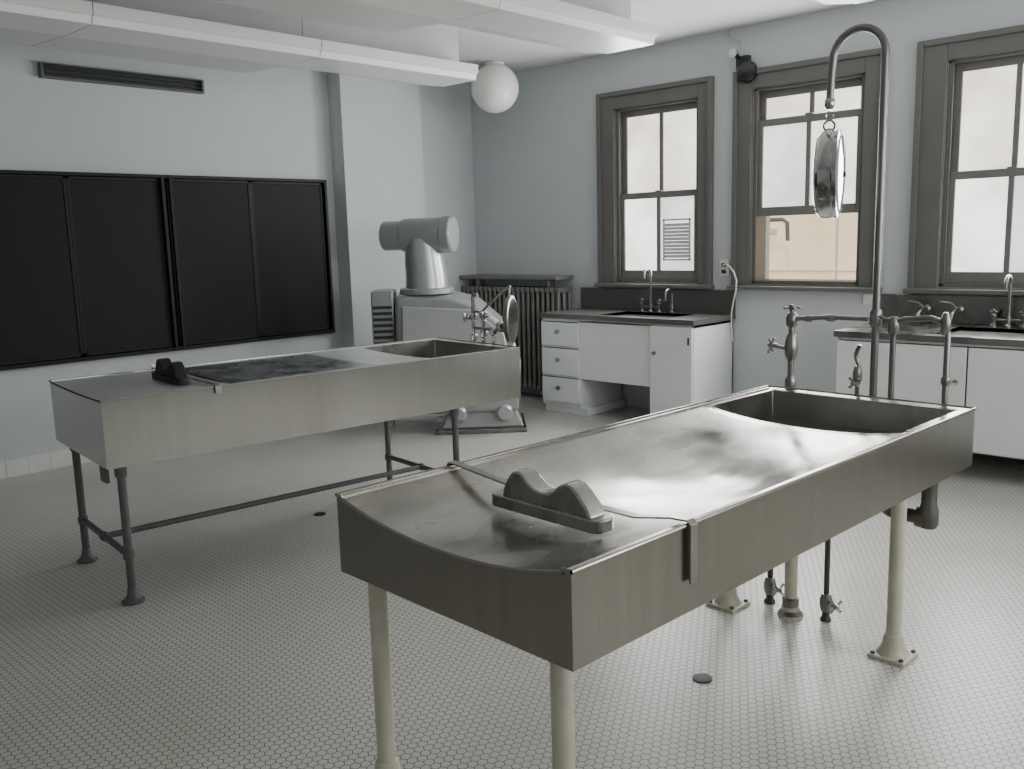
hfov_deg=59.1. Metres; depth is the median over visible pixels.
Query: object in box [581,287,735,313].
backsplash
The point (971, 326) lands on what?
countertop
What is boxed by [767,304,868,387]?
tap
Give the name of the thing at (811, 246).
building
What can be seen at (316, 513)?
floor drain
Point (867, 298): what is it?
wall socket
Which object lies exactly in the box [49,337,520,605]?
table
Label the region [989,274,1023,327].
faucet
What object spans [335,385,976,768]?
table
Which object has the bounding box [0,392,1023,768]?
floor
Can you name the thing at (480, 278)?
shelf
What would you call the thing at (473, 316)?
tap
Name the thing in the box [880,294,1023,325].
backsplash
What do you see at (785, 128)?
window
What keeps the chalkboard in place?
attached to the wall at (273, 122)
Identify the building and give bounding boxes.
[769,213,857,279]
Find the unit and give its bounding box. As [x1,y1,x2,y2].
[370,216,526,434]
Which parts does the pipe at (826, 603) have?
valve handle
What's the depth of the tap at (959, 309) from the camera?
6.22 m
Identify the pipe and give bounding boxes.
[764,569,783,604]
[777,556,802,619]
[819,539,842,621]
[824,23,889,396]
[871,312,951,403]
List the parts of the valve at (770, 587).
valve handle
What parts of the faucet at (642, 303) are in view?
spout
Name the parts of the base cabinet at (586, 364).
drawer, drawer, drawer, apron panel, door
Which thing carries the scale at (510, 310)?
on the table at (116, 421)
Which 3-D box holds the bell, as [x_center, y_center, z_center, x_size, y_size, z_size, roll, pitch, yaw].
[1.797,-2.584,7.089,0.265,0.430,0.140,7,13,43]
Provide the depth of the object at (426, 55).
6.31 m
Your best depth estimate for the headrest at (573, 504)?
2.35 m
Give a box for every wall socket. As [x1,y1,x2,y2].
[720,259,736,340]
[863,294,872,303]
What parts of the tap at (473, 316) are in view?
handle, handle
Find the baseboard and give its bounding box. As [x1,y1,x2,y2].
[0,449,92,478]
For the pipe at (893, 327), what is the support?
attached to the table at (767, 475)
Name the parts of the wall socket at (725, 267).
plate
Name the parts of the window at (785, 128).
glass pane, glass pane, sash, sash, glass pane, glass pane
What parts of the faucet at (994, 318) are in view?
spout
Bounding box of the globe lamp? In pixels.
[471,61,518,112]
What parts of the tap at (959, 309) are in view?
lever, spout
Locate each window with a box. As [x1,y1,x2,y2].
[594,76,714,288]
[727,48,881,292]
[903,24,1023,295]
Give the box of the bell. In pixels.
[729,30,757,82]
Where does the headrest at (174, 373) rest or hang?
on the table at (116, 421)
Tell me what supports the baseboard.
attached to the wall at (273, 122)
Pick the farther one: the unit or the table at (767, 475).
the unit
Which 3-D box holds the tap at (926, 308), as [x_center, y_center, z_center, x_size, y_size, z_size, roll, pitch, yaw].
[2.856,-0.530,6.377,0.129,0.126,0.190,7,13,43]
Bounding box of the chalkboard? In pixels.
[0,170,334,370]
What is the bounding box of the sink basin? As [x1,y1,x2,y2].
[602,311,692,317]
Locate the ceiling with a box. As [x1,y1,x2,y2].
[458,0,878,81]
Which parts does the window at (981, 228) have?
glass pane, sash, sash, glass pane, glass pane, glass pane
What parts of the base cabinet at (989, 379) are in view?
door, door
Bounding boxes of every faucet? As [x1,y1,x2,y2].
[639,267,662,311]
[664,289,674,312]
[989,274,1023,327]
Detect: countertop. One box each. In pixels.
[538,287,735,325]
[833,294,1023,346]
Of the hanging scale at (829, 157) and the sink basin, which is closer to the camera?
the hanging scale at (829, 157)
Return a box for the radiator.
[460,274,572,389]
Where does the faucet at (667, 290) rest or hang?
on the countertop at (692, 307)
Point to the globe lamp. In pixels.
(495, 89)
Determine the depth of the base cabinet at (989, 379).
5.56 m
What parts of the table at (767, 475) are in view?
leg, leg, leg, leg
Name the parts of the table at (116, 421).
leg, leg, plate, leg, leg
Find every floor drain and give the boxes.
[314,512,325,515]
[693,673,712,683]
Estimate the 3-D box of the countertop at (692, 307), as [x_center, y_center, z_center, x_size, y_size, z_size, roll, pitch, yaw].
[1.043,-0.692,7.821,1.631,0.236,0.643,7,13,43]
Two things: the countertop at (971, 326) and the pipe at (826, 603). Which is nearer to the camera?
the pipe at (826, 603)
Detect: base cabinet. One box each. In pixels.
[541,318,732,415]
[836,337,1023,459]
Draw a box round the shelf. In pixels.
[460,274,572,286]
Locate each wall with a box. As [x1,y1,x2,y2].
[0,43,476,460]
[470,0,1023,408]
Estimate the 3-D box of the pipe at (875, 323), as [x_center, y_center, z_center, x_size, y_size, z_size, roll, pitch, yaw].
[1.416,-0.617,3.762,0.074,1.685,0.280,-10,13,-43]
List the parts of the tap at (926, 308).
lever, spout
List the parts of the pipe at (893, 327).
lever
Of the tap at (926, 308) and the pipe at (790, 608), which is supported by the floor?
the pipe at (790, 608)
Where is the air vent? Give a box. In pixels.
[37,61,204,93]
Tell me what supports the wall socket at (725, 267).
attached to the wall at (535, 163)
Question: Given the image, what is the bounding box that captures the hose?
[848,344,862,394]
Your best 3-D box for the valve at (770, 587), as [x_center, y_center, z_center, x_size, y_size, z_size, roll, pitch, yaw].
[1.104,0.617,3.799,0.057,0.655,0.112,-4,9,-13]
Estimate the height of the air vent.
0.105 m
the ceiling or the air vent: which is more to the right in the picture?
the ceiling
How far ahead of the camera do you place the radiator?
8.85 m
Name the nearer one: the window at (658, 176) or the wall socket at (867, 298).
the wall socket at (867, 298)
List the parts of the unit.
sloped panel, plate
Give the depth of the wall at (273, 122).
7.14 m
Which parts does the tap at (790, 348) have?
handle, handle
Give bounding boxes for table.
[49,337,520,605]
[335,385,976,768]
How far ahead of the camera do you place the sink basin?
7.87 m
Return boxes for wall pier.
[327,72,424,347]
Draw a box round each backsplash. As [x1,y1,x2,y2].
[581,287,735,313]
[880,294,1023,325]
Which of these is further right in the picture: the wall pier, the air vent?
the wall pier
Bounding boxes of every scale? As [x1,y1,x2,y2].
[503,285,517,343]
[812,120,845,218]
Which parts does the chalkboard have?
panel, panel frame, panel, panel frame, panel frame, panel, panel, panel frame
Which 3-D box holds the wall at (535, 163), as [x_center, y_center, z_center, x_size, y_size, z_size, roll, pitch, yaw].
[2.909,-1.157,6.593,9.206,3.160,0.300,7,13,43]
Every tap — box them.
[463,285,510,343]
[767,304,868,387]
[908,300,930,315]
[940,301,963,319]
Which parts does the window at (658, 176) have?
glass pane, glass pane, sash, sash, louvre panel, glass pane, glass pane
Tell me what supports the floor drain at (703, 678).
on the floor
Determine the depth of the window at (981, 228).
6.16 m
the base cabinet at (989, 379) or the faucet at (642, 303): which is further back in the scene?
the faucet at (642, 303)

